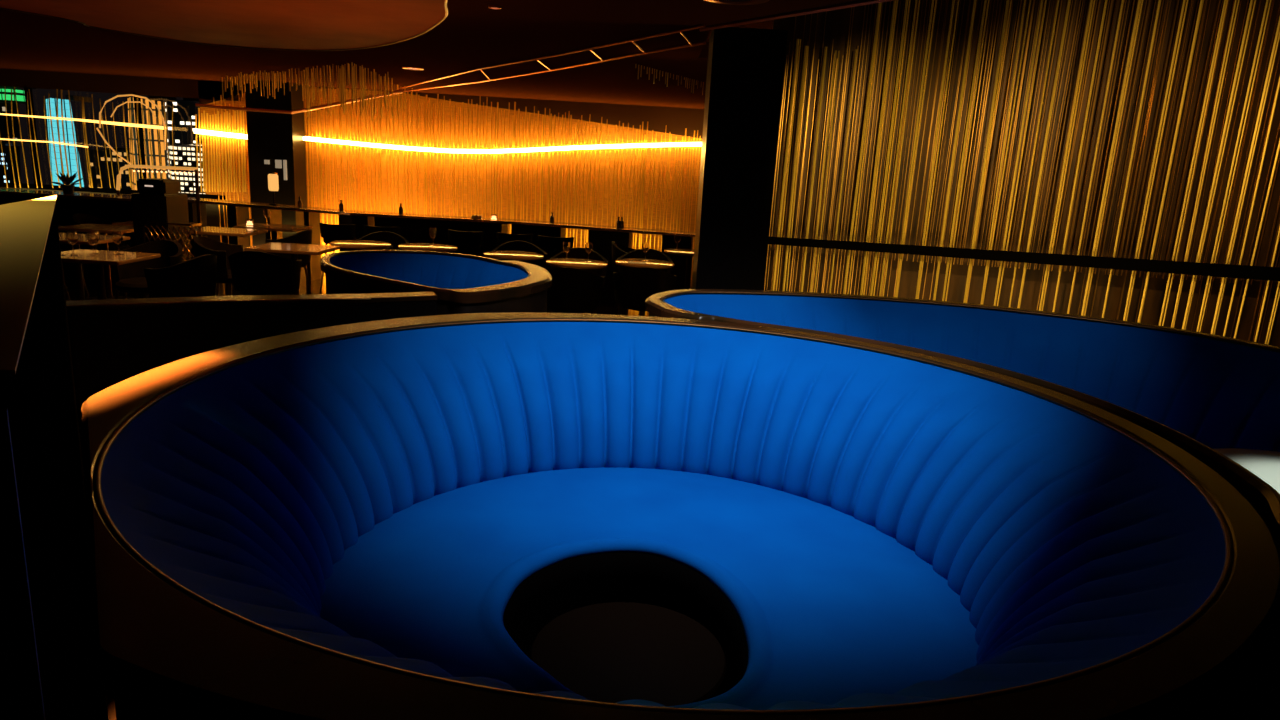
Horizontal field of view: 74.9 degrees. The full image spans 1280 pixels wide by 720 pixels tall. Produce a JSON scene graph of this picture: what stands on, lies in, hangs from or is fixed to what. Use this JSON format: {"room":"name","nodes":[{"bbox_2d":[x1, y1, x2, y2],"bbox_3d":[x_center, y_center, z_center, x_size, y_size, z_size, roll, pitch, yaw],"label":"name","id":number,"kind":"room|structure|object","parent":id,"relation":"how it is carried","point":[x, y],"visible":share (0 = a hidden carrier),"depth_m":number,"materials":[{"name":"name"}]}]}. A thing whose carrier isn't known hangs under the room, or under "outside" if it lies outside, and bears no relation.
{"room":"nightclub lounge","nodes":[
{"label":"nightclub lounge","id":0,"kind":"room"},
{"bbox_2d":[0,113,165,129],"bbox_3d":[-7.627,-3.264,11.438,2.256,0.092,0.052,3,13,0],"label":"light strip","id":1,"kind":"object","parent":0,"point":[59,118],"visible":1,"depth_m":11.42,"materials":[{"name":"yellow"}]},
{"bbox_2d":[96,94,165,163],"bbox_3d":[-6.925,-3.134,11.377,0.951,0.933,0.024,3,13,0],"label":"wire sculpture","id":2,"kind":"object","parent":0,"point":[100,133],"visible":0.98,"depth_m":11.32,"materials":[{"name":"brown metal"}]},
{"bbox_2d":[245,80,306,267],"bbox_3d":[-4.931,-2.502,11.396,0.604,2.450,0.400,3,13,0],"label":"column","id":3,"kind":"structure","parent":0,"point":[272,137],"depth_m":11.15,"materials":[{"name":"black paint"}]},
{"bbox_2d":[65,267,691,719],"bbox_3d":[-2.530,0.440,5.069,21.000,0.100,15.600,3,13,0],"label":"floor","id":4,"kind":"structure","parent":0,"point":[607,308],"depth_m":9.56,"materials":[{"name":"stone"}]},
{"bbox_2d":[0,195,108,719],"bbox_3d":[-1.075,0.563,1.345,1.291,1.530,1.635,3,13,0],"label":"partition wall","id":5,"kind":"structure","parent":4,"relation":"on","point":[46,666],"depth_m":0.77,"materials":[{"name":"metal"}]},
{"bbox_2d":[0,195,56,374],"bbox_3d":[-1.032,-0.180,1.173,1.291,0.003,1.628,3,13,0],"label":"countertop","id":6,"kind":"structure","parent":5,"relation":"on","point":[24,225],"depth_m":0.94,"materials":[{"name":"stone"}]},
{"bbox_2d":[0,188,134,280],"bbox_3d":[-6.664,-1.468,9.839,2.326,0.960,0.450,3,13,0],"label":"sideboard","id":7,"kind":"object","parent":4,"relation":"on","point":[117,208],"visible":0.22,"depth_m":9.58,"materials":[{"name":"brown wood"}]},
{"bbox_2d":[47,171,85,193],"bbox_3d":[-6.600,-2.053,9.670,0.298,0.261,0.386,3,13,0],"label":"potted plant","id":8,"kind":"object","parent":7,"relation":"on","point":[67,189],"visible":1,"depth_m":9.64,"materials":[{"name":"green plant"}]},
{"bbox_2d":[58,225,87,293],"bbox_3d":[-6.039,-1.045,8.546,0.515,0.802,0.580,2,13,-7],"label":"dining chair","id":9,"kind":"object","parent":4,"relation":"on","point":[64,247],"visible":0.03,"depth_m":8.75,"materials":[{"name":"brown leather"}]},
{"bbox_2d":[59,232,129,299],"bbox_3d":[-5.092,-0.740,7.589,0.660,0.750,0.561,3,13,0],"label":"dining chair","id":10,"kind":"object","parent":4,"relation":"on","point":[82,240],"visible":0.21,"depth_m":7.56,"materials":[{"name":"brown metal"}]},
{"bbox_2d":[58,223,133,299],"bbox_3d":[-5.430,-0.975,8.506,0.660,0.750,0.561,3,13,0],"label":"dining table","id":11,"kind":"object","parent":4,"relation":"on","point":[103,229],"visible":0.52,"depth_m":8.45,"materials":[{"name":"brown metal"}]},
{"bbox_2d":[72,213,129,283],"bbox_3d":[-5.918,-1.201,9.237,0.515,0.802,0.580,3,13,0],"label":"dining chair","id":12,"kind":"object","parent":4,"relation":"on","point":[79,218],"visible":0.4,"depth_m":9.17,"materials":[{"name":"brown leather"}]},
{"bbox_2d":[61,249,160,299],"bbox_3d":[-4.228,-0.451,6.574,0.660,0.750,0.561,3,13,0],"label":"dining table","id":13,"kind":"object","parent":4,"relation":"on","point":[106,257],"visible":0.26,"depth_m":6.49,"materials":[{"name":"brown"}]},
{"bbox_2d":[66,231,78,255],"bbox_3d":[-4.323,-0.887,6.370,0.076,0.179,0.074,3,13,0],"label":"wine glass","id":14,"kind":"object","parent":13,"relation":"on","point":[71,236],"visible":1,"depth_m":6.34,"materials":[{"name":"white"}]},
{"bbox_2d":[66,231,77,244],"bbox_3d":[-4.321,-0.925,6.361,0.076,0.100,0.074,3,13,0],"label":"bowl","id":15,"kind":"object","parent":14,"relation":"on","point":[71,236],"depth_m":6.34,"materials":[{"name":"clear glass"}]},
{"bbox_2d":[86,232,98,256],"bbox_3d":[-4.183,-0.883,6.390,0.076,0.179,0.074,3,13,0],"label":"wine glass","id":16,"kind":"object","parent":13,"relation":"on","point":[91,237],"visible":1,"depth_m":6.36,"materials":[{"name":"white"}]},
{"bbox_2d":[86,232,97,245],"bbox_3d":[-4.181,-0.922,6.381,0.076,0.100,0.074,3,13,0],"label":"bowl","id":17,"kind":"object","parent":16,"relation":"on","point":[91,237],"depth_m":6.36,"materials":[{"name":"clear glass"}]},
{"bbox_2d":[89,230,100,253],"bbox_3d":[-4.251,-0.917,6.516,0.076,0.179,0.074,3,13,0],"label":"wine glass","id":18,"kind":"object","parent":13,"relation":"on","point":[97,232],"visible":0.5,"depth_m":6.52,"materials":[{"name":"white"}]},
{"bbox_2d":[89,230,99,242],"bbox_3d":[-4.249,-0.956,6.507,0.076,0.100,0.074,3,13,0],"label":"bowl","id":19,"kind":"object","parent":18,"relation":"on","point":[97,232],"depth_m":6.50,"materials":[{"name":"clear glass"}]},
{"bbox_2d":[112,231,122,254],"bbox_3d":[-4.101,-0.920,6.565,0.076,0.179,0.074,3,13,0],"label":"wine glass","id":20,"kind":"object","parent":13,"relation":"on","point":[117,236],"visible":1,"depth_m":6.54,"materials":[{"name":"white"}]},
{"bbox_2d":[112,231,122,243],"bbox_3d":[-4.098,-0.958,6.556,0.076,0.100,0.074,3,13,0],"label":"bowl","id":21,"kind":"object","parent":20,"relation":"on","point":[117,236],"depth_m":6.53,"materials":[{"name":"clear glass"}]},
{"bbox_2d":[113,239,182,298],"bbox_3d":[-4.189,-0.608,7.145,0.580,0.802,0.515,5,13,9],"label":"dining chair","id":22,"kind":"object","parent":4,"relation":"on","point":[130,277],"visible":0.49,"depth_m":7.21,"materials":[{"name":"brown leather"}]},
{"bbox_2d":[112,221,201,226],"bbox_3d":[-5.273,-1.128,9.194,0.660,0.750,0.561,3,13,0],"label":"dining table","id":23,"kind":"object","parent":4,"relation":"on","point":[129,223],"visible":0.11,"depth_m":8.96,"materials":[{"name":"brown wood"}]},
{"bbox_2d":[116,164,201,235],"bbox_3d":[-5.835,-1.687,10.157,1.002,1.332,0.053,3,13,0],"label":"rack","id":24,"kind":"object","parent":4,"relation":"on","point":[118,182],"visible":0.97,"depth_m":10.01,"materials":[{"name":"brown metal"}]},
{"bbox_2d":[131,178,190,297],"bbox_3d":[-4.773,-1.167,8.369,0.340,1.260,0.400,3,13,0],"label":"station","id":25,"kind":"object","parent":4,"relation":"on","point":[157,200],"visible":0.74,"depth_m":8.13,"materials":[{"name":"black paint"}]},
{"bbox_2d":[137,178,180,194],"bbox_3d":[-4.741,-1.711,8.240,0.280,0.140,0.300,3,13,0],"label":"cash register","id":26,"kind":"object","parent":25,"relation":"attached to","point":[155,186],"depth_m":8.11,"materials":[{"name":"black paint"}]},
{"bbox_2d":[125,222,196,298],"bbox_3d":[-4.541,-0.843,7.902,0.521,0.870,0.461,3,13,0],"label":"dining chair","id":27,"kind":"object","parent":4,"relation":"on","point":[163,223],"visible":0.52,"depth_m":8.02,"materials":[{"name":"brown metal"}]},
{"bbox_2d":[144,254,216,297],"bbox_3d":[-3.617,-0.449,6.613,0.515,0.802,0.580,5,13,8],"label":"dining chair","id":28,"kind":"object","parent":4,"relation":"on","point":[194,277],"visible":0.62,"depth_m":6.37,"materials":[{"name":"brown leather"}]},
{"bbox_2d":[193,236,242,295],"bbox_3d":[-3.863,-0.747,7.817,0.515,0.802,0.580,1,13,-11],"label":"dining chair","id":29,"kind":"object","parent":4,"relation":"on","point":[202,245],"visible":0.4,"depth_m":7.61,"materials":[{"name":"brown leather"}]},
{"bbox_2d":[189,226,267,295],"bbox_3d":[-4.387,-1.003,8.881,0.660,0.750,0.561,3,13,0],"label":"dining table","id":30,"kind":"object","parent":4,"relation":"on","point":[225,232],"visible":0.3,"depth_m":8.78,"materials":[{"name":"brown wood"}]},
{"bbox_2d":[66,291,436,473],"bbox_3d":[-1.784,0.262,3.491,1.858,1.051,0.260,-3,14,-24],"label":"wall","id":31,"kind":"structure","parent":4,"relation":"on","point":[113,341],"depth_m":3.31,"materials":[{"name":"black paint"}]},
{"bbox_2d":[233,223,312,239],"bbox_3d":[-4.184,-1.160,9.595,0.660,0.750,0.561,3,13,0],"label":"dining table","id":32,"kind":"object","parent":4,"relation":"on","point":[273,228],"visible":0.38,"depth_m":9.43,"materials":[{"name":"brown wood"}]},
{"bbox_2d":[265,230,311,293],"bbox_3d":[-3.763,-1.002,8.922,0.515,0.802,0.580,4,13,3],"label":"dining chair","id":33,"kind":"object","parent":4,"relation":"on","point":[305,236],"visible":0.38,"depth_m":8.73,"materials":[{"name":"brown leather"}]},
{"bbox_2d":[244,242,340,294],"bbox_3d":[-3.206,-0.676,7.780,0.660,0.750,0.561,3,13,0],"label":"dining table","id":34,"kind":"object","parent":4,"relation":"on","point":[293,249],"visible":0.44,"depth_m":7.61,"materials":[{"name":"brown wood"}]},
{"bbox_2d":[319,223,356,292],"bbox_3d":[-3.517,-1.198,9.806,0.420,0.805,0.413,3,13,0],"label":"dining chair","id":35,"kind":"object","parent":4,"relation":"on","point":[329,232],"visible":0.6,"depth_m":9.58,"materials":[{"name":"brown leather"}]},
{"bbox_2d":[330,240,390,249],"bbox_3d":[-2.799,-0.801,8.411,0.580,0.750,0.580,3,13,0],"label":"dining table","id":36,"kind":"object","parent":4,"relation":"on","point":[349,244],"visible":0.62,"depth_m":8.22,"materials":[{"name":"brown"}]},
{"bbox_2d":[354,231,408,250],"bbox_3d":[-2.769,-0.958,8.981,0.580,0.802,0.515,1,13,-8],"label":"dining chair","id":37,"kind":"object","parent":4,"relation":"on","point":[394,239],"visible":0.13,"depth_m":9.10,"materials":[{"name":"brown leather"}]},
{"bbox_2d":[364,225,399,234],"bbox_3d":[-3.009,-1.174,9.831,0.420,0.805,0.413,3,13,-1],"label":"bar stool","id":38,"kind":"object","parent":4,"relation":"on","point":[367,229],"visible":0.24,"depth_m":9.58,"materials":[{"name":"brown leather"}]},
{"bbox_2d":[120,194,695,302],"bbox_3d":[-2.918,-1.375,10.484,7.948,0.904,0.842,5,13,8],"label":"countertop","id":39,"kind":"structure","parent":4,"relation":"on","point":[415,228],"depth_m":10.26,"materials":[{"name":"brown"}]},
{"bbox_2d":[268,172,279,205],"bbox_3d":[-4.610,-2.150,10.519,0.126,0.404,0.126,7,14,17],"label":"table lamp","id":40,"kind":"object","parent":39,"relation":"on","point":[273,184],"visible":1,"depth_m":10.48,"materials":[{"name":"black paint"}]},
{"bbox_2d":[398,243,456,251],"bbox_3d":[-2.151,-0.781,8.487,0.580,0.750,0.580,3,13,0],"label":"dining table","id":41,"kind":"object","parent":4,"relation":"on","point":[407,246],"visible":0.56,"depth_m":8.30,"materials":[{"name":"brown metal"}]},
{"bbox_2d":[429,228,436,246],"bbox_3d":[-2.075,-1.231,8.380,0.076,0.179,0.074,3,13,0],"label":"wine glass","id":42,"kind":"object","parent":41,"relation":"on","point":[432,232],"visible":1,"depth_m":8.35,"materials":[{"name":"white"}]},
{"bbox_2d":[429,228,436,237],"bbox_3d":[-2.073,-1.269,8.371,0.076,0.100,0.074,3,13,0],"label":"bowl","id":43,"kind":"object","parent":42,"relation":"on","point":[432,232],"depth_m":8.34,"materials":[{"name":"clear glass"}]},
{"bbox_2d":[320,250,551,314],"bbox_3d":[-1.165,-0.025,4.863,1.635,1.050,1.153,13,16,34],"label":"sofa","id":44,"kind":"object","parent":4,"relation":"on","point":[461,283],"visible":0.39,"depth_m":4.86,"materials":[{"name":"blue fabric"}]},
{"bbox_2d":[448,229,483,255],"bbox_3d":[-2.047,-1.130,9.877,0.420,0.805,0.413,4,13,3],"label":"dining chair","id":45,"kind":"object","parent":4,"relation":"on","point":[463,240],"visible":0.72,"depth_m":9.66,"materials":[{"name":"brown leather"}]},
{"bbox_2d":[484,251,543,260],"bbox_3d":[-1.248,-0.668,8.228,0.580,0.750,0.580,3,13,0],"label":"dining table","id":46,"kind":"object","parent":4,"relation":"on","point":[515,255],"visible":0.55,"depth_m":8.03,"materials":[{"name":"brown metal"}]},
{"bbox_2d":[497,232,532,245],"bbox_3d":[-1.488,-1.104,9.904,0.420,0.805,0.413,2,13,-4],"label":"bar stool","id":47,"kind":"object","parent":4,"relation":"on","point":[502,238],"visible":0.2,"depth_m":9.66,"materials":[{"name":"brown leather"}]},
{"bbox_2d":[492,241,547,268],"bbox_3d":[-1.274,-0.829,8.798,0.580,0.802,0.515,1,13,-11],"label":"dining chair","id":48,"kind":"object","parent":4,"relation":"on","point":[512,245],"visible":0.2,"depth_m":8.90,"materials":[{"name":"brown leather"}]},
{"bbox_2d":[538,235,573,268],"bbox_3d":[-0.996,-1.054,9.812,0.420,0.805,0.413,3,13,-3],"label":"dining chair","id":49,"kind":"object","parent":4,"relation":"on","point":[552,246],"visible":0.36,"depth_m":9.57,"materials":[{"name":"brown leather"}]},
{"bbox_2d":[546,258,607,268],"bbox_3d":[-0.609,-0.549,7.882,0.580,0.750,0.580,3,13,0],"label":"dining table","id":50,"kind":"object","parent":4,"relation":"on","point":[559,262],"visible":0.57,"depth_m":7.68,"materials":[{"name":"brown metal"}]},
{"bbox_2d":[563,242,570,261],"bbox_3d":[-0.682,-1.008,7.775,0.076,0.179,0.074,3,13,0],"label":"wine glass","id":51,"kind":"object","parent":50,"relation":"on","point":[566,245],"visible":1,"depth_m":7.74,"materials":[{"name":"white"}]},
{"bbox_2d":[563,242,570,252],"bbox_3d":[-0.680,-1.046,7.766,0.076,0.100,0.074,3,13,0],"label":"bowl","id":52,"kind":"object","parent":51,"relation":"on","point":[566,245],"depth_m":7.74,"materials":[{"name":"clear glass"}]},
{"bbox_2d":[585,242,592,261],"bbox_3d":[-0.482,-1.010,7.833,0.076,0.179,0.074,3,13,0],"label":"wine glass","id":53,"kind":"object","parent":50,"relation":"on","point":[588,245],"visible":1,"depth_m":7.80,"materials":[{"name":"white"}]},
{"bbox_2d":[585,242,592,252],"bbox_3d":[-0.480,-1.048,7.824,0.076,0.100,0.074,3,13,0],"label":"bowl","id":54,"kind":"object","parent":53,"relation":"on","point":[588,245],"depth_m":7.80,"materials":[{"name":"clear glass"}]},
{"bbox_2d":[550,247,607,313],"bbox_3d":[-0.626,-0.710,8.453,0.580,0.802,0.515,3,13,-3],"label":"dining chair","id":55,"kind":"object","parent":4,"relation":"on","point":[578,253],"visible":0.23,"depth_m":8.55,"materials":[{"name":"brown leather"}]},
{"bbox_2d":[530,602,725,705],"bbox_3d":[-0.042,0.975,2.264,0.520,0.424,0.520,3,13,0],"label":"table","id":56,"kind":"object","parent":4,"relation":"on","point":[610,652],"visible":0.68,"depth_m":2.19,"materials":[{"name":"black wood"}]},
{"bbox_2d":[612,241,649,315],"bbox_3d":[-0.087,-0.933,9.533,0.515,0.802,0.580,4,13,3],"label":"dining chair","id":57,"kind":"object","parent":4,"relation":"on","point":[618,250],"visible":0.23,"depth_m":9.38,"materials":[{"name":"brown leather"}]},
{"bbox_2d":[617,249,672,314],"bbox_3d":[0.037,-0.745,8.763,0.580,0.802,0.515,5,13,6],"label":"dining chair","id":58,"kind":"object","parent":4,"relation":"on","point":[652,253],"visible":0.18,"depth_m":8.86,"materials":[{"name":"brown leather"}]},
{"bbox_2d":[615,258,674,315],"bbox_3d":[0.027,-0.586,8.192,0.580,0.750,0.580,3,13,0],"label":"dining table","id":59,"kind":"object","parent":4,"relation":"on","point":[652,263],"visible":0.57,"depth_m":8.02,"materials":[{"name":"brown metal"}]},
{"bbox_2d":[642,242,649,260],"bbox_3d":[0.055,-1.061,8.183,0.076,0.179,0.074,3,13,0],"label":"wine glass","id":60,"kind":"object","parent":59,"relation":"on","point":[645,246],"visible":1,"depth_m":8.15,"materials":[{"name":"clear glass"}]},
{"bbox_2d":[642,242,649,252],"bbox_3d":[0.057,-1.099,8.174,0.076,0.100,0.074,3,13,0],"label":"bowl","id":61,"kind":"object","parent":60,"relation":"on","point":[645,246],"depth_m":8.15,"materials":[{"name":"clear glass"}]},
{"bbox_2d":[664,248,693,288],"bbox_3d":[0.541,-0.861,9.488,0.580,0.750,0.580,3,13,0],"label":"dining table","id":62,"kind":"object","parent":4,"relation":"on","point":[689,253],"visible":0.47,"depth_m":9.41,"materials":[{"name":"brown metal"}]},
{"bbox_2d":[81,312,1279,719],"bbox_3d":[-0.014,0.634,2.348,2.767,1.050,2.731,3,13,0],"label":"sofa","id":63,"kind":"object","parent":4,"relation":"on","point":[379,519],"visible":1,"depth_m":2.25,"materials":[{"name":"blue fabric"}]},
{"bbox_2d":[320,468,978,709],"bbox_3d":[0.025,0.616,2.343,1.852,0.044,1.852,3,13,0],"label":"seat cushion","id":64,"kind":"object","parent":63,"relation":"on","point":[826,600],"depth_m":2.37,"materials":[{"name":"blue fabric"}]},
{"bbox_2d":[645,289,1279,719],"bbox_3d":[1.770,0.544,3.170,2.430,1.050,3.874,-3,15,-25],"label":"sofa","id":65,"kind":"object","parent":4,"relation":"on","point":[1199,392],"visible":0.3,"depth_m":3.98,"materials":[{"name":"blue fabric"}]},
{"bbox_2d":[1214,448,1279,493],"bbox_3d":[2.287,0.804,2.849,0.910,0.750,0.910,3,13,0],"label":"table","id":66,"kind":"object","parent":4,"relation":"on","point":[1265,464],"visible":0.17,"depth_m":3.04,"materials":[{"name":"white stone"}]},
{"bbox_2d":[0,0,862,108],"bbox_3d":[-3.680,-2.090,4.387,18.412,0.100,15.400,3,13,0],"label":"ceiling","id":67,"kind":"structure","parent":0,"point":[473,35],"depth_m":7.11,"materials":[{"name":"brown metal"}]},
{"bbox_2d":[0,68,240,100],"bbox_3d":[-9.099,-3.907,11.533,7.182,0.250,0.001,3,13,0],"label":"trim","id":68,"kind":"structure","parent":67,"relation":"attached to","point":[152,86],"depth_m":11.53,"materials":[{"name":"brown metal"}]},
{"bbox_2d":[0,0,447,50],"bbox_3d":[-2.423,-1.862,4.222,3.361,0.127,3.657,3,13,0],"label":"ceiling canopy","id":69,"kind":"object","parent":67,"relation":"attached to","point":[293,25],"visible":1,"depth_m":4.64,"materials":[{"name":"orange metal"}]},
{"bbox_2d":[195,89,402,113],"bbox_3d":[-4.261,-3.292,10.611,3.102,0.327,0.408,7,14,16],"label":"bar","id":70,"kind":"object","parent":67,"relation":"attached to","point":[400,90],"visible":0.9,"depth_m":10.88,"materials":[{"name":"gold metal"}]},
{"bbox_2d":[222,62,412,120],"bbox_3d":[-3.456,-3.082,9.970,1.948,0.499,4.075,-10,18,-44],"label":"fringe","id":71,"kind":"object","parent":67,"relation":"hanging from","point":[341,71],"visible":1,"depth_m":8.72,"materials":[{"name":"gold metal"}]},
{"bbox_2d":[399,25,705,91],"bbox_3d":[-1.408,-2.758,8.049,0.486,0.017,7.897,-4,15,-29],"label":"ceiling track","id":72,"kind":"object","parent":67,"relation":"attached to","point":[681,31],"visible":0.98,"depth_m":6.34,"materials":[{"name":"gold metal"}]},
{"bbox_2d":[635,64,703,94],"bbox_3d":[0.277,-2.426,7.267,0.011,0.118,1.323,10,15,27],"label":"fringe","id":73,"kind":"object","parent":67,"relation":"hanging from","point":[635,64],"visible":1,"depth_m":7.18,"materials":[{"name":"gold metal"}]},
{"bbox_2d":[705,0,768,4],"bbox_3d":[0.436,-1.666,3.841,0.320,0.012,0.320,3,13,0],"label":"recessed light","id":74,"kind":"object","parent":67,"relation":"in","point":[729,2],"visible":1,"depth_m":3.94,"materials":[{"name":"orange metal"}]},
{"bbox_2d":[699,0,893,31],"bbox_3d":[1.794,-1.289,2.599,0.020,0.021,5.350,-5,16,-33],"label":"trim","id":75,"kind":"structure","parent":67,"relation":"attached to","point":[865,2],"depth_m":4.11,"materials":[{"name":"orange metal"}]},
{"bbox_2d":[200,88,701,285],"bbox_3d":[-2.264,-2.453,11.844,7.796,2.450,0.080,3,13,0],"label":"wall","id":76,"kind":"structure","parent":0,"point":[534,121],"depth_m":11.75,"materials":[{"name":"gold metal"}]},
{"bbox_2d":[0,86,225,199],"bbox_3d":[-9.292,-3.164,11.762,6.882,1.400,0.100,3,13,0],"label":"window","id":77,"kind":"structure","parent":76,"relation":"in","point":[141,136],"depth_m":11.83,"materials":[{"name":"black metal"}]},
{"bbox_2d":[4,86,28,187],"bbox_3d":[-8.631,-3.072,11.569,0.214,1.353,0.016,3,13,0],"label":"curtain","id":78,"kind":"object","parent":77,"relation":"hanging from","point":[4,86],"depth_m":11.56,"materials":[{"name":"gold metal"}]},
{"bbox_2d":[27,89,42,187],"bbox_3d":[-8.381,-3.056,11.569,0.100,1.315,0.016,3,13,0],"label":"curtain","id":79,"kind":"object","parent":77,"relation":"hanging from","point":[28,89],"depth_m":11.56,"materials":[{"name":"gold metal"}]},
{"bbox_2d":[0,138,87,147],"bbox_3d":[-8.206,-2.988,11.510,1.210,0.058,0.018,3,13,0],"label":"light strip","id":80,"kind":"object","parent":79,"relation":"attached to","point":[0,138],"visible":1,"depth_m":11.50,"materials":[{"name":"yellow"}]},
{"bbox_2d":[44,89,69,187],"bbox_3d":[-8.069,-3.056,11.565,0.280,1.327,0.016,3,13,0],"label":"curtain","id":81,"kind":"object","parent":77,"relation":"hanging from","point":[56,89],"depth_m":11.55,"materials":[{"name":"gold metal"}]},
{"bbox_2d":[82,97,92,187],"bbox_3d":[-7.654,-3.003,11.572,0.062,1.207,0.016,3,13,0],"label":"curtain","id":82,"kind":"object","parent":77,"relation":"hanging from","point":[83,111],"depth_m":11.58,"materials":[{"name":"gold metal"}]},
{"bbox_2d":[137,98,154,178],"bbox_3d":[-6.837,-3.050,11.550,0.189,1.071,0.016,3,13,0],"label":"curtain","id":83,"kind":"object","parent":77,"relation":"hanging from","point":[137,98],"depth_m":11.55,"materials":[{"name":"gold metal"}]},
{"bbox_2d":[0,187,226,242],"bbox_3d":[-9.355,-2.076,12.018,6.882,0.840,0.100,3,13,0],"label":"sill","id":84,"kind":"structure","parent":76,"relation":"attached to","point":[212,211],"depth_m":11.92,"materials":[{"name":"black"}]},
{"bbox_2d":[195,106,245,191],"bbox_3d":[-5.799,-2.914,11.568,0.698,1.178,0.016,3,13,0],"label":"curtain","id":85,"kind":"object","parent":76,"relation":"hanging from","point":[203,150],"depth_m":11.57,"materials":[{"name":"gold metal"}]},
{"bbox_2d":[194,129,246,138],"bbox_3d":[-5.733,-3.096,11.452,0.728,0.098,0.068,3,13,0],"label":"light strip","id":86,"kind":"object","parent":85,"relation":"attached to","point":[198,131],"visible":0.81,"depth_m":11.43,"materials":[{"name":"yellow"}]},
{"bbox_2d":[304,87,380,211],"bbox_3d":[-4.092,-2.907,11.577,1.050,1.628,0.096,3,13,0],"label":"curtain","id":87,"kind":"object","parent":76,"relation":"hanging from","point":[319,148],"depth_m":11.58,"materials":[{"name":"gold metal"}]},
{"bbox_2d":[198,80,703,137],"bbox_3d":[-2.209,-3.407,11.557,7.796,0.460,0.001,3,13,0],"label":"trim","id":88,"kind":"structure","parent":76,"relation":"attached to","point":[676,120],"depth_m":11.53,"materials":[{"name":"brown metal"}]},
{"bbox_2d":[386,92,700,231],"bbox_3d":[-1.346,-2.735,11.580,4.329,1.650,0.096,3,13,0],"label":"curtain","id":89,"kind":"object","parent":76,"relation":"hanging from","point":[550,115],"depth_m":11.59,"materials":[{"name":"gold fabric"}]},
{"bbox_2d":[303,136,701,152],"bbox_3d":[-1.695,-2.984,11.490,6.144,0.372,0.230,3,13,0],"label":"light strip","id":90,"kind":"object","parent":89,"relation":"attached to","point":[304,137],"visible":0.8,"depth_m":11.41,"materials":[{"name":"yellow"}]},
{"bbox_2d":[705,15,773,43],"bbox_3d":[3.896,-2.415,3.695,8.500,0.100,16.400,3,13,0],"label":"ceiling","id":91,"kind":"structure","parent":0,"point":[765,24],"depth_m":10.00,"materials":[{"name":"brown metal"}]},
{"bbox_2d":[764,0,1279,344],"bbox_3d":[3.254,-1.183,5.752,4.823,3.290,0.143,5,13,7],"label":"curtain","id":92,"kind":"object","parent":91,"relation":"hanging from","point":[1223,280],"visible":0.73,"depth_m":5.74,"materials":[{"name":"gold metal"}]},
{"bbox_2d":[768,236,1279,280],"bbox_3d":[3.217,-0.669,5.744,4.835,0.104,0.030,5,13,7],"label":"rail","id":93,"kind":"object","parent":92,"relation":"attached to","point":[1161,266],"visible":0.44,"depth_m":5.77,"materials":[{"name":"black"}]},
{"bbox_2d":[692,27,787,289],"bbox_3d":[0.557,-0.719,5.176,0.411,2.450,0.420,3,13,0],"label":"column","id":94,"kind":"structure","parent":0,"point":[745,67],"depth_m":4.86,"materials":[{"name":"black paint"}]},
{"bbox_2d":[765,0,1279,346],"bbox_3d":[3.280,-1.196,5.900,4.835,3.350,0.100,5,13,7],"label":"wall","id":95,"kind":"structure","parent":0,"point":[837,24],"depth_m":5.88,"materials":[{"name":"brown metal"}]},
{"label":"outside","id":96,"kind":"structure","parent":0,"visible":0},
{"bbox_2d":[167,143,204,193],"bbox_3d":[-28.173,-11.312,52.686,4.903,4.660,3.000,3,13,0],"label":"building","id":97,"kind":"structure","parent":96,"point":[184,155],"depth_m":51.08,"materials":[{"name":"black"}]},
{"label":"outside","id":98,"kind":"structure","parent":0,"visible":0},
{"bbox_2d":[0,140,29,182],"bbox_3d":[-39.227,-10.861,50.887,4.136,5.079,3.000,3,13,0],"label":"building","id":99,"kind":"structure","parent":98,"point":[17,143],"depth_m":49.32,"materials":[{"name":"black"}]},
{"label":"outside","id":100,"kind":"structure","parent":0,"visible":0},
{"bbox_2d":[87,147,131,189],"bbox_3d":[-45.975,-15.571,72.473,5.808,5.618,3.000,3,13,0],"label":"building","id":101,"kind":"structure","parent":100,"point":[125,181],"depth_m":70.81,"materials":[{"name":"black"}]},
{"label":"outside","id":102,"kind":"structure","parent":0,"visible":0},
{"bbox_2d":[46,95,91,186],"bbox_3d":[-41.431,-14.636,60.304,4.624,8.588,3.000,3,13,0],"label":"tower building","id":103,"kind":"structure","parent":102,"point":[70,150],"depth_m":58.80,"materials":[{"name":"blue glass"}]},
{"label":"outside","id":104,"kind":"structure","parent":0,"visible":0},
{"bbox_2d":[164,98,198,160],"bbox_3d":[-32.873,-15.927,59.884,3.917,5.827,3.000,3,13,0],"label":"tower building","id":105,"kind":"structure","parent":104,"point":[184,112],"depth_m":58.23,"materials":[{"name":"black"}]},
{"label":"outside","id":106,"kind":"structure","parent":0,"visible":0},
{"bbox_2d":[127,95,175,189],"bbox_3d":[-37.768,-15.787,64.093,4.834,8.761,3.000,3,13,0],"label":"tower building","id":107,"kind":"structure","parent":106,"point":[153,121],"depth_m":62.52,"materials":[{"name":"brown"}]},
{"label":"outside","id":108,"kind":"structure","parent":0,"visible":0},
{"bbox_2d":[0,86,35,182],"bbox_3d":[-53.390,-17.699,70.019,6.000,10.741,3.000,3,13,0],"label":"tower building","id":109,"kind":"structure","parent":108,"point":[3,124],"depth_m":68.28,"materials":[{"name":"black"}]},
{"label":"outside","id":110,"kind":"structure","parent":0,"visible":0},
{"bbox_2d":[0,89,25,103],"bbox_3d":[-50.818,-21.146,66.915,2.475,1.008,1.000,3,13,0],"label":"rooftop sign","id":111,"kind":"object","parent":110,"point":[20,96],"visible":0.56,"depth_m":66.50,"materials":[{"name":"green plastic"}]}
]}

